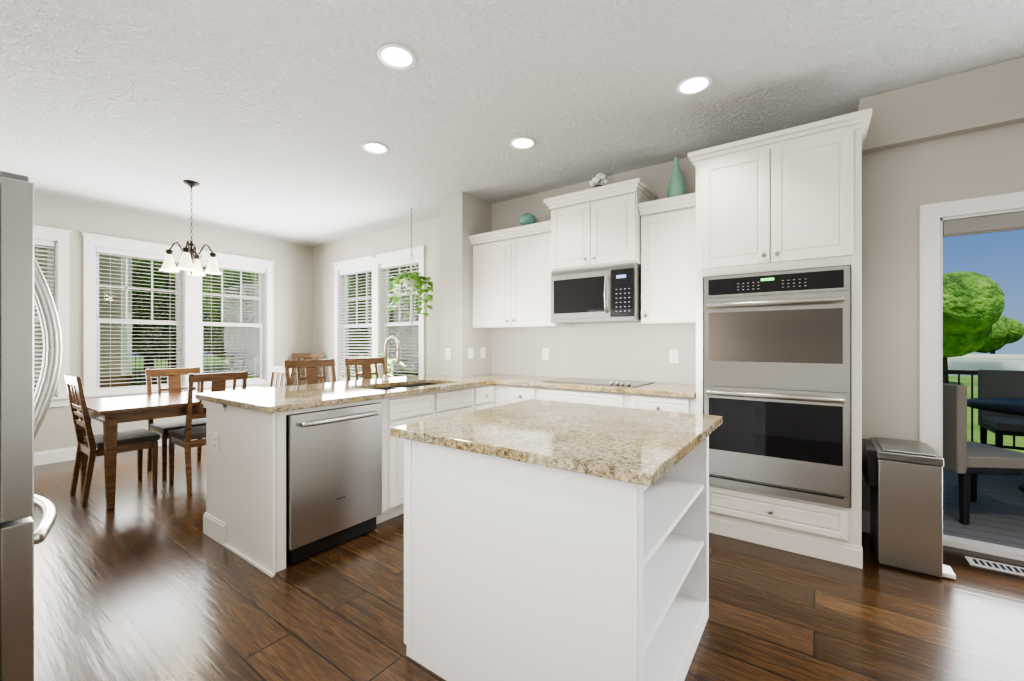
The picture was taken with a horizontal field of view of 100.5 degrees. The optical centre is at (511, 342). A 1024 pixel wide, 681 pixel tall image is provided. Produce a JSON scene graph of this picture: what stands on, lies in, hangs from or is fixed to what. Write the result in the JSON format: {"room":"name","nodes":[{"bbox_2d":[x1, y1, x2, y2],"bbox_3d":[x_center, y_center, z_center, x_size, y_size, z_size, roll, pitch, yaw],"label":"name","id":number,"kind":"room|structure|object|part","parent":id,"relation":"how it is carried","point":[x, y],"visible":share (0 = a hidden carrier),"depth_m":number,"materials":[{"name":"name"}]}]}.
{"room":"kitchen","nodes":[
{"label":"kitchen","id":0,"kind":"room"},
{"bbox_2d":[34,194,312,452],"bbox_3d":[-4.500,-0.130,5.026,0.160,2.780,4.700,0,0,35],"label":"wall","id":1,"kind":"structure","parent":0,"point":[293,298],"depth_m":5.17,"materials":[{"name":"grey paint"}]},
{"bbox_2d":[34,225,71,406],"bbox_3d":[-5.051,-0.260,4.209,0.210,1.870,0.960,0,0,35],"label":"window","id":2,"kind":"structure","parent":1,"relation":"in","point":[60,239],"depth_m":4.50,"materials":[{"name":"white wood"}]},
{"bbox_3d":[-5.083,-0.250,4.232,0.060,1.614,0.724,0,0,35],"label":"window sash","id":3,"kind":"part","parent":2,"relation":"part of","materials":[{"name":"white plastic"}]},
{"bbox_2d":[34,239,54,388],"bbox_3d":[-5.030,-0.252,4.194,0.050,1.611,0.710,0,0,35],"label":"window blind","id":4,"kind":"object","parent":2,"relation":"attached to","point":[43,243],"visible":0.19,"depth_m":4.40,"materials":[{"name":"white plastic"}]},
{"bbox_2d":[34,438,202,465],"bbox_3d":[-4.429,1.192,4.976,0.013,0.135,4.380,0,0,35],"label":"baseboard","id":5,"kind":"structure","parent":1,"relation":"attached to","point":[53,456],"depth_m":4.46,"materials":[{"name":"white wood"}]},
{"bbox_2d":[81,232,274,399],"bbox_3d":[-4.144,-0.260,5.484,0.210,1.870,2.030,0,0,35],"label":"window","id":6,"kind":"structure","parent":1,"relation":"in","point":[91,242],"depth_m":5.39,"materials":[{"name":"white wood"}]},
{"bbox_3d":[-4.463,-0.250,5.104,0.060,1.614,0.804,0,0,35],"label":"window sash","id":7,"kind":"part","parent":6,"relation":"part of","materials":[{"name":"white plastic"}]},
{"bbox_2d":[96,247,181,391],"bbox_3d":[-4.411,-0.252,5.067,0.051,1.611,0.790,0,0,35],"label":"window blind","id":8,"kind":"object","parent":6,"relation":"attached to","point":[126,253],"visible":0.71,"depth_m":4.97,"materials":[{"name":"white plastic"}]},
{"bbox_3d":[-3.889,-0.250,5.913,0.060,1.614,0.799,0,0,35],"label":"window sash","id":9,"kind":"part","parent":6,"relation":"part of","materials":[{"name":"white plastic"}]},
{"bbox_2d":[201,261,264,384],"bbox_3d":[-3.836,-0.252,5.876,0.051,1.611,0.785,0,0,35],"label":"window blind","id":10,"kind":"object","parent":6,"relation":"attached to","point":[236,268],"visible":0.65,"depth_m":5.85,"materials":[{"name":"white plastic"}]},
{"bbox_2d":[440,192,491,375],"bbox_3d":[-0.490,-0.130,4.567,0.310,2.779,0.479,0,0,35],"label":"wall","id":11,"kind":"structure","parent":0,"point":[463,216],"depth_m":4.38,"materials":[{"name":"grey paint"}]},
{"bbox_2d":[445,348,450,358],"bbox_3d":[-0.660,0.115,4.389,0.072,0.116,0.008,0,0,35],"label":"light switch","id":12,"kind":"object","parent":11,"relation":"attached to","point":[447,353],"depth_m":4.39,"materials":[{"name":"white plastic"}]},
{"bbox_2d":[468,348,472,358],"bbox_3d":[-0.420,0.110,4.384,0.016,0.116,0.072,0,0,35],"label":"light switch","id":13,"kind":"object","parent":11,"relation":"attached to","point":[470,353],"visible":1,"depth_m":4.38,"materials":[{"name":"white plastic"}]},
{"bbox_2d":[481,347,484,357],"bbox_3d":[-0.307,0.110,4.549,0.008,0.116,0.072,0,0,35],"label":"light switch","id":14,"kind":"object","parent":11,"relation":"attached to","point":[482,352],"depth_m":4.54,"materials":[{"name":"white plastic"}]},
{"bbox_2d":[0,0,1023,246],"bbox_3d":[-0.441,-1.570,2.141,10.120,0.100,4.700,0,0,35],"label":"ceiling","id":15,"kind":"structure","parent":0,"point":[264,118],"depth_m":2.55,"materials":[{"name":"white paint"}]},
{"bbox_2d":[159,180,221,275],"bbox_3d":[-3.043,-1.079,4.039,0.388,0.879,0.388,0,0,21],"label":"pendant chandelier","id":16,"kind":"object","parent":15,"relation":"hanging from","point":[190,260],"visible":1,"depth_m":4.03,"materials":[{"name":"white glass"}]},
{"bbox_2d":[362,142,388,153],"bbox_3d":[-1.064,-1.516,3.320,0.195,0.006,0.195,0,0,26],"label":"recessed light","id":17,"kind":"object","parent":15,"relation":"in","point":[372,147],"depth_m":3.32,"materials":[{"name":"white"}]},
{"bbox_2d":[378,44,415,69],"bbox_3d":[-0.612,-1.516,2.263,0.195,0.006,0.195,0,0,29],"label":"recessed light","id":18,"kind":"object","parent":15,"relation":"in","point":[396,56],"depth_m":2.26,"materials":[{"name":"white plastic"}]},
{"bbox_2d":[387,208,433,323],"bbox_3d":[-1.128,-0.865,4.808,0.519,1.309,0.535,0,0,35],"label":"hanging plant","id":19,"kind":"object","parent":15,"relation":"hanging from","point":[413,280],"visible":1,"depth_m":4.79,"materials":[{"name":"green plant"}]},
{"bbox_2d":[510,137,535,149],"bbox_3d":[0.083,-1.516,3.241,0.195,0.006,0.195,0,0,29],"label":"recessed light","id":20,"kind":"object","parent":15,"relation":"in","point":[522,143],"depth_m":3.24,"materials":[{"name":"white plastic"}]},
{"bbox_2d":[676,75,711,95],"bbox_3d":[1.074,-1.516,2.512,0.195,0.006,0.195,0,0,26],"label":"recessed light","id":21,"kind":"object","parent":15,"relation":"in","point":[696,84],"depth_m":2.51,"materials":[{"name":"white plastic"}]},
{"bbox_2d":[858,57,1023,153],"bbox_3d":[3.494,-1.389,1.871,3.069,0.259,0.259,0,0,35],"label":"soffit beam","id":22,"kind":"structure","parent":15,"relation":"attached to","point":[984,98],"depth_m":2.50,"materials":[{"name":"grey paint"}]},
{"bbox_2d":[31,445,1023,680],"bbox_3d":[-0.441,1.300,2.141,10.120,0.080,4.700,0,0,35],"label":"floor","id":23,"kind":"structure","parent":0,"point":[142,580],"depth_m":2.02,"materials":[{"name":"brown wood"}]},
{"bbox_2d":[0,171,61,680],"bbox_3d":[-2.135,0.362,1.319,0.910,1.795,1.017,0,0,35],"label":"refrigerator","id":24,"kind":"object","parent":23,"relation":"on","point":[24,287],"visible":1,"depth_m":1.35,"materials":[{"name":"silver metal"}]},
{"bbox_2d":[64,374,159,506],"bbox_3d":[-3.349,0.760,3.573,0.454,1.000,0.510,0,0,35],"label":"end chair","id":25,"kind":"object","parent":23,"relation":"on","point":[92,445],"visible":0.98,"depth_m":3.50,"materials":[{"name":"brown wood"}]},
{"bbox_2d":[78,386,263,508],"bbox_3d":[-3.015,0.884,4.044,0.980,0.752,1.500,0,0,35],"label":"dining table","id":26,"kind":"object","parent":23,"relation":"on","point":[110,414],"visible":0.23,"depth_m":3.42,"materials":[{"name":"brown wood"}]},
{"bbox_2d":[145,367,205,478],"bbox_3d":[-3.274,0.760,4.228,0.510,1.000,0.454,0,0,35],"label":"chair","id":27,"kind":"object","parent":23,"relation":"on","point":[173,375],"visible":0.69,"depth_m":4.21,"materials":[{"name":"brown wood"}]},
{"bbox_2d":[168,371,247,492],"bbox_3d":[-2.756,0.760,3.860,0.510,1.000,0.454,0,0,35],"label":"chair","id":28,"kind":"object","parent":23,"relation":"on","point":[186,436],"visible":0.62,"depth_m":3.67,"materials":[{"name":"brown wood"}]},
{"bbox_2d":[268,365,293,387],"bbox_3d":[-2.680,0.760,4.515,0.454,1.000,0.510,0,0,35],"label":"end chair","id":29,"kind":"object","parent":23,"relation":"on","point":[278,369],"visible":0.19,"depth_m":4.73,"materials":[{"name":"brown wood"}]},
{"bbox_2d":[291,353,323,385],"bbox_3d":[-3.061,0.710,6.228,0.454,1.099,0.508,0,0,-10],"label":"chair","id":30,"kind":"object","parent":23,"relation":"on","point":[307,356],"visible":0.25,"depth_m":6.44,"materials":[{"name":"brown wood"}]},
{"bbox_2d":[283,359,335,385],"bbox_3d":[-1.725,0.710,3.913,0.510,1.100,0.494,0,0,35],"label":"chair","id":31,"kind":"object","parent":23,"relation":"on","point":[310,367],"visible":0.25,"depth_m":4.02,"materials":[{"name":"brown wood"}]},
{"bbox_2d":[224,396,399,577],"bbox_3d":[-1.290,0.819,2.805,0.598,0.882,0.832,0,0,35],"label":"base cabinet","id":32,"kind":"object","parent":23,"relation":"on","point":[256,489],"depth_m":2.45,"materials":[{"name":"white wood"}]},
{"bbox_2d":[286,403,381,563],"bbox_3d":[-1.260,0.828,2.760,0.608,0.840,0.610,0,0,35],"label":"dishwasher","id":33,"kind":"object","parent":32,"relation":"in","point":[333,477],"visible":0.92,"depth_m":2.56,"materials":[{"name":"silver metal"}]},
{"bbox_2d":[195,374,695,412],"bbox_3d":[-0.258,0.357,3.105,2.702,0.035,2.592,0,0,35],"label":"countertop","id":34,"kind":"structure","parent":32,"relation":"on","point":[278,399],"depth_m":3.08,"materials":[{"name":"stone"}]},
{"bbox_2d":[383,336,400,381],"bbox_3d":[-1.028,0.141,3.695,0.219,0.397,0.088,0,0,35],"label":"faucet","id":35,"kind":"object","parent":34,"relation":"on","point":[386,378],"visible":1,"depth_m":3.71,"materials":[{"name":"silver metal"}]},
{"bbox_2d":[375,383,436,389],"bbox_3d":[-0.852,0.483,3.488,0.450,0.212,0.840,0,0,35],"label":"undermount sink","id":36,"kind":"object","parent":34,"relation":"in","point":[404,386],"visible":0.08,"depth_m":3.74,"materials":[{"name":"silver metal"}]},
{"bbox_2d":[541,377,654,387],"bbox_3d":[0.732,0.323,3.645,0.828,0.032,0.498,0,0,35],"label":"cooktop","id":37,"kind":"object","parent":34,"relation":"in","point":[605,382],"visible":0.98,"depth_m":3.59,"materials":[{"name":"black glass"}]},
{"bbox_2d":[344,357,384,380],"bbox_3d":[-1.372,0.710,4.410,0.510,1.100,0.494,0,0,35],"label":"chair","id":38,"kind":"object","parent":23,"relation":"on","point":[365,364],"visible":0.27,"depth_m":4.51,"materials":[{"name":"brown wood"}]},
{"bbox_2d":[373,383,483,514],"bbox_3d":[-0.799,0.819,3.495,0.598,0.882,0.970,0,0,35],"label":"base cabinet","id":39,"kind":"object","parent":23,"relation":"on","point":[414,408],"depth_m":3.28,"materials":[{"name":"white wood"}]},
{"bbox_2d":[484,384,493,408],"bbox_3d":[-0.497,0.819,3.921,0.598,0.882,0.365,0,0,35],"label":"base cabinet","id":40,"kind":"object","parent":23,"relation":"on","point":[488,389],"depth_m":3.82,"materials":[{"name":"white wood"}]},
{"bbox_2d":[494,384,537,406],"bbox_3d":[0.190,0.819,4.002,0.472,0.882,0.609,0,0,35],"label":"base cabinet","id":41,"kind":"object","parent":23,"relation":"on","point":[506,394],"depth_m":3.77,"materials":[{"name":"white wood"}]},
{"bbox_2d":[404,436,708,680],"bbox_3d":[0.234,0.819,1.832,0.952,0.882,0.972,0,0,35],"label":"base cabinet","id":42,"kind":"object","parent":23,"relation":"on","point":[514,570],"visible":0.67,"depth_m":1.46,"materials":[{"name":"white wood"}]},
{"bbox_2d":[390,399,722,486],"bbox_3d":[0.242,0.357,1.834,1.040,0.035,1.060,0,0,35],"label":"countertop","id":43,"kind":"structure","parent":42,"relation":"on","point":[646,447],"depth_m":1.57,"materials":[{"name":"stone"}]},
{"bbox_2d":[538,387,629,407],"bbox_3d":[0.706,0.819,3.635,0.795,0.882,0.609,0,0,35],"label":"base cabinet","id":44,"kind":"object","parent":23,"relation":"on","point":[551,394],"depth_m":3.36,"materials":[{"name":"white wood"}]},
{"bbox_2d":[630,394,695,413],"bbox_3d":[1.224,0.819,3.267,0.475,0.882,0.609,0,0,35],"label":"base cabinet","id":45,"kind":"object","parent":23,"relation":"on","point":[639,401],"depth_m":3.00,"materials":[{"name":"white wood"}]},
{"bbox_2d":[688,108,871,568],"bbox_3d":[1.759,-0.010,2.855,0.954,2.540,0.659,0,0,35],"label":"tall cabinet","id":46,"kind":"object","parent":23,"relation":"on","point":[786,199],"visible":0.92,"depth_m":2.56,"materials":[{"name":"white wood"}]},
{"bbox_2d":[704,265,849,507],"bbox_3d":[1.729,0.250,2.809,0.765,1.370,0.654,0,0,35],"label":"double wall oven","id":47,"kind":"object","parent":46,"relation":"in","point":[777,371],"visible":0.96,"depth_m":2.56,"materials":[{"name":"silver metal"}]},
{"bbox_2d":[862,437,955,578],"bbox_3d":[2.308,0.932,2.506,0.360,0.655,0.448,0,0,35],"label":"trash can","id":48,"kind":"object","parent":23,"relation":"on","point":[904,480],"visible":1,"depth_m":2.34,"materials":[{"name":"silver metal"}]},
{"bbox_2d":[965,556,1023,575],"bbox_3d":[2.751,1.256,2.369,0.300,0.006,0.110,0,0,35],"label":"floor vent","id":49,"kind":"object","parent":23,"relation":"in","point":[1016,570],"visible":1,"depth_m":2.38,"materials":[{"name":"white metal"}]},
{"bbox_2d":[313,122,1023,511],"bbox_3d":[0.874,-0.130,3.992,9.800,2.780,0.160,0,0,35],"label":"wall","id":50,"kind":"structure","parent":0,"point":[901,184],"depth_m":2.84,"materials":[{"name":"grey paint"}]},
{"bbox_2d":[333,246,425,381],"bbox_3d":[-1.839,-0.260,5.889,1.970,1.870,0.210,0,0,35],"label":"window","id":51,"kind":"structure","parent":50,"relation":"in","point":[398,256],"depth_m":5.84,"materials":[{"name":"white wood"}]},
{"bbox_2d":[340,266,371,380],"bbox_3d":[-2.236,-0.252,6.141,0.780,1.611,0.050,0,0,35],"label":"window blind","id":52,"kind":"object","parent":51,"relation":"attached to","point":[356,271],"visible":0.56,"depth_m":6.14,"materials":[{"name":"white plastic"}]},
{"bbox_3d":[-2.199,-0.250,6.194,0.794,1.614,0.060,0,0,35],"label":"window sash","id":53,"kind":"part","parent":51,"relation":"part of","materials":[{"name":"white plastic"}]},
{"bbox_2d":[380,259,418,377],"bbox_3d":[-1.464,-0.252,5.592,0.765,1.611,0.051,0,0,35],"label":"window blind","id":54,"kind":"object","parent":51,"relation":"attached to","point":[394,265],"visible":0.58,"depth_m":5.58,"materials":[{"name":"white plastic"}]},
{"bbox_3d":[-1.426,-0.250,5.645,0.779,1.614,0.060,0,0,35],"label":"window sash","id":55,"kind":"part","parent":51,"relation":"part of","materials":[{"name":"white plastic"}]},
{"bbox_2d":[468,220,571,328],"bbox_3d":[0.065,-0.620,4.227,0.981,0.940,0.386,0,0,35],"label":"upper cabinet","id":56,"kind":"object","parent":50,"relation":"attached to","point":[511,277],"visible":0.94,"depth_m":4.08,"materials":[{"name":"white wood"}]},
{"bbox_2d":[519,213,535,225],"bbox_3d":[0.153,-1.200,4.185,0.170,0.136,0.170,0,0,35],"label":"decorative ball","id":57,"kind":"object","parent":56,"relation":"on","point":[526,218],"visible":0.73,"depth_m":4.12,"materials":[{"name":"teal ceramic"}]},
{"bbox_2d":[542,348,548,359],"bbox_3d":[0.336,0.115,4.270,0.072,0.116,0.008,0,0,35],"label":"outlet","id":58,"kind":"object","parent":50,"relation":"attached to","point":[545,353],"visible":1,"depth_m":4.27,"materials":[{"name":"white plastic"}]},
{"bbox_2d":[544,178,657,271],"bbox_3d":[0.759,-0.943,3.684,0.854,0.635,0.466,0,0,35],"label":"upper cabinet","id":59,"kind":"object","parent":50,"relation":"attached to","point":[600,226],"visible":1,"depth_m":3.49,"materials":[{"name":"white wood"}]},
{"bbox_2d":[551,263,640,323],"bbox_3d":[0.753,-0.398,3.675,0.760,0.445,0.484,0,0,35],"label":"microwave","id":60,"kind":"object","parent":59,"relation":"attached to","point":[603,294],"visible":0.98,"depth_m":3.49,"materials":[{"name":"silver metal"}]},
{"bbox_2d":[589,173,607,187],"bbox_3d":[0.757,-1.373,3.696,0.180,0.184,0.174,0,0,35],"label":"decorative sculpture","id":61,"kind":"object","parent":59,"relation":"on","point":[594,182],"visible":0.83,"depth_m":3.64,"materials":[{"name":"white ceramic"}]},
{"bbox_2d":[638,193,695,324],"bbox_3d":[1.291,-0.620,3.356,0.467,0.940,0.386,0,0,35],"label":"upper cabinet","id":62,"kind":"object","parent":50,"relation":"attached to","point":[668,261],"visible":0.81,"depth_m":3.24,"materials":[{"name":"white wood"}]},
{"bbox_2d":[667,157,685,197],"bbox_3d":[1.302,-1.286,3.369,0.136,0.350,0.136,0,0,35],"label":"decorative vase","id":63,"kind":"object","parent":62,"relation":"on","point":[676,186],"visible":0.75,"depth_m":3.33,"materials":[{"name":"green ceramic"}]},
{"bbox_2d":[669,349,678,362],"bbox_3d":[1.351,0.115,3.549,0.072,0.116,0.008,0,0,35],"label":"outlet","id":64,"kind":"object","parent":50,"relation":"attached to","point":[673,355],"visible":1,"depth_m":3.55,"materials":[{"name":"white plastic"}]},
{"bbox_2d":[862,511,869,532],"bbox_3d":[2.433,1.192,2.776,0.310,0.135,0.013,0,0,35],"label":"baseboard","id":65,"kind":"structure","parent":50,"relation":"attached to","point":[865,521],"depth_m":2.83,"materials":[{"name":"white"}]},
{"bbox_2d":[919,191,1023,457],"bbox_3d":[3.419,0.200,2.170,1.980,2.120,0.180,0,0,35],"label":"door frame","id":66,"kind":"structure","parent":50,"relation":"attached to","point":[932,217],"depth_m":2.63,"materials":[{"name":"white wood"}]},
{"bbox_2d":[943,534,1023,560],"bbox_3d":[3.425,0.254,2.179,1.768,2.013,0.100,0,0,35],"label":"sill","id":67,"kind":"structure","parent":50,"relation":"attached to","point":[987,548],"depth_m":2.56,"materials":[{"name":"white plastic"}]},
{"bbox_2d":[943,211,1023,237],"bbox_3d":[3.390,-0.702,2.129,1.760,0.101,0.026,0,0,35],"label":"roller blind","id":68,"kind":"object","parent":50,"relation":"attached to","point":[987,224],"visible":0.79,"depth_m":2.53,"materials":[{"name":"grey fabric"}]},
{"label":"outside","id":69,"kind":"structure","parent":0,"visible":0},
{"bbox_2d":[131,355,1023,452],"bbox_3d":[43.011,1.685,0.103,190.000,0.150,130.000,0,0,35],"label":"lawn","id":70,"kind":"structure","parent":69,"point":[1007,439],"depth_m":18.05,"materials":[{"name":"green plant"}]},
{"bbox_2d":[34,246,131,391],"bbox_3d":[-16.164,-3.067,4.617,8.300,9.345,17.600,0,0,35],"label":"neighbor house","id":71,"kind":"structure","parent":70,"relation":"on","point":[119,313],"depth_m":9.09,"materials":[{"name":"grey"}]},
{"bbox_2d":[143,358,153,372],"bbox_3d":[-18.285,-3.934,21.795,10.362,11.079,8.420,0,0,35],"label":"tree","id":72,"kind":"object","parent":70,"relation":"on","point":[150,365],"depth_m":22.03,"materials":[{"name":"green plant"}]},
{"bbox_2d":[132,258,167,325],"bbox_3d":[-16.762,-1.970,16.242,5.439,7.150,5.251,0,0,35],"label":"tree","id":73,"kind":"object","parent":70,"relation":"on","point":[137,311],"depth_m":16.39,"materials":[{"name":"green plant"}]},
{"bbox_2d":[132,267,250,377],"bbox_3d":[-15.596,-1.634,19.420,5.586,6.478,6.032,0,0,35],"label":"tree","id":74,"kind":"object","parent":70,"relation":"on","point":[213,313],"depth_m":18.39,"materials":[{"name":"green plant"}]},
{"bbox_2d":[208,273,258,373],"bbox_3d":[-14.116,-1.433,21.988,4.398,6.076,5.233,0,0,35],"label":"tree","id":75,"kind":"object","parent":70,"relation":"on","point":[236,340],"depth_m":20.62,"materials":[{"name":"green plant"}]},
{"bbox_2d":[229,360,237,368],"bbox_3d":[-17.841,-4.372,25.802,7.759,11.954,7.674,0,0,35],"label":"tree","id":76,"kind":"object","parent":70,"relation":"on","point":[236,365],"depth_m":25.96,"materials":[{"name":"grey plant"}]},
{"bbox_2d":[131,350,411,384],"bbox_3d":[-5.260,0.983,12.639,18.818,1.245,18.526,0,0,35],"label":"fence","id":77,"kind":"object","parent":70,"relation":"on","point":[207,353],"depth_m":18.06,"materials":[{"name":"black"}]},
{"bbox_2d":[349,337,371,364],"bbox_3d":[-5.354,-1.136,17.008,3.744,5.482,3.718,0,0,35],"label":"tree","id":78,"kind":"object","parent":70,"relation":"on","point":[358,349],"depth_m":16.34,"materials":[{"name":"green plant"}]},
{"bbox_2d":[355,343,392,376],"bbox_3d":[-4.043,-1.082,14.756,3.253,5.374,4.025,0,0,35],"label":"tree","id":79,"kind":"object","parent":70,"relation":"on","point":[371,355],"depth_m":14.37,"materials":[{"name":"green plant"}]},
{"bbox_2d":[349,265,418,374],"bbox_3d":[-1.952,-1.227,10.056,4.173,5.665,3.882,0,0,35],"label":"tree","id":80,"kind":"object","parent":70,"relation":"on","point":[409,334],"depth_m":8.64,"materials":[{"name":"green plant"}]},
{"bbox_2d":[393,358,407,376],"bbox_3d":[-3.372,-1.012,12.343,3.722,5.234,3.314,0,0,35],"label":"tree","id":81,"kind":"object","parent":70,"relation":"on","point":[395,368],"depth_m":12.26,"materials":[{"name":"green plant"}]},
{"bbox_2d":[943,271,1004,383],"bbox_3d":[16.518,-0.504,16.285,2.798,4.219,3.618,0,0,35],"label":"tree","id":82,"kind":"object","parent":70,"relation":"on","point":[973,305],"visible":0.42,"depth_m":14.88,"materials":[{"name":"green plant"}]},
{"bbox_2d":[943,469,1023,548],"bbox_3d":[5.021,1.440,3.268,6.000,0.320,3.455,0,0,35],"label":"deck","id":83,"kind":"object","parent":70,"relation":"on","point":[997,512],"depth_m":3.22,"materials":[{"name":"grey wood"}]},
{"bbox_2d":[943,370,1023,449],"bbox_3d":[5.987,0.780,4.627,6.000,1.000,0.050,0,0,35],"label":"deck railing","id":84,"kind":"object","parent":83,"relation":"on","point":[965,372],"visible":0.02,"depth_m":5.02,"materials":[{"name":"black metal"}]},
{"bbox_2d":[943,383,1023,524],"bbox_3d":[3.431,0.789,3.217,0.580,0.980,0.540,0,0,5],"label":"patio chair","id":85,"kind":"object","parent":83,"relation":"on","point":[966,461],"visible":0.6,"depth_m":2.98,"materials":[{"name":"grey"}]},
{"bbox_2d":[967,398,1023,491],"bbox_3d":[4.641,0.907,3.510,1.240,0.744,1.240,0,0,35],"label":"patio table","id":86,"kind":"object","parent":83,"relation":"on","point":[1013,406],"visible":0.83,"depth_m":3.68,"materials":[{"name":"grey"}]},
{"bbox_2d":[978,370,1023,447],"bbox_3d":[5.232,0.789,4.342,0.540,0.980,0.580,0,0,35],"label":"patio chair","id":87,"kind":"object","parent":83,"relation":"on","point":[1000,383],"visible":0.77,"depth_m":4.56,"materials":[{"name":"grey"}]},
{"bbox_2d":[947,358,1023,376],"bbox_3d":[69.999,1.599,4.847,111.500,0.017,31.000,0,0,35],"label":"pond","id":88,"kind":"structure","parent":70,"relation":"on","point":[985,364],"depth_m":30.82,"materials":[{"name":"grey"}]},
{"bbox_2d":[948,354,1023,358],"bbox_3d":[73.204,1.383,25.326,150.000,0.445,0.100,0,0,35],"label":"fence","id":89,"kind":"object","parent":70,"relation":"on","point":[1007,356],"depth_m":42.76,"materials":[{"name":"white"}]},
{"bbox_2d":[975,315,1023,353],"bbox_3d":[57.003,-1.103,50.731,5.618,5.416,5.193,0,0,35],"label":"tree","id":90,"kind":"object","parent":70,"relation":"on","point":[1006,330],"visible":0.4,"depth_m":49.10,"materials":[{"name":"green plant"}]},
{"bbox_3d":[-1.244,0.819,3.644,0.290,0.882,2.100,0,0,35],"label":"wall","id":91,"kind":"structure","parent":0,"visible":0},
{"bbox_2d":[202,400,225,545],"bbox_3d":[-1.893,0.819,2.759,0.327,0.882,0.095,0,0,35],"label":"trim","id":92,"kind":"structure","parent":91,"relation":"attached to","point":[214,521],"depth_m":2.73,"materials":[{"name":"white wood"}]},
{"bbox_2d":[213,433,218,451],"bbox_3d":[-1.894,0.640,2.721,0.072,0.116,0.008,0,0,35],"label":"outlet","id":93,"kind":"object","parent":91,"relation":"attached to","point":[215,442],"visible":1,"depth_m":2.71,"materials":[{"name":"white plastic"}]}
]}

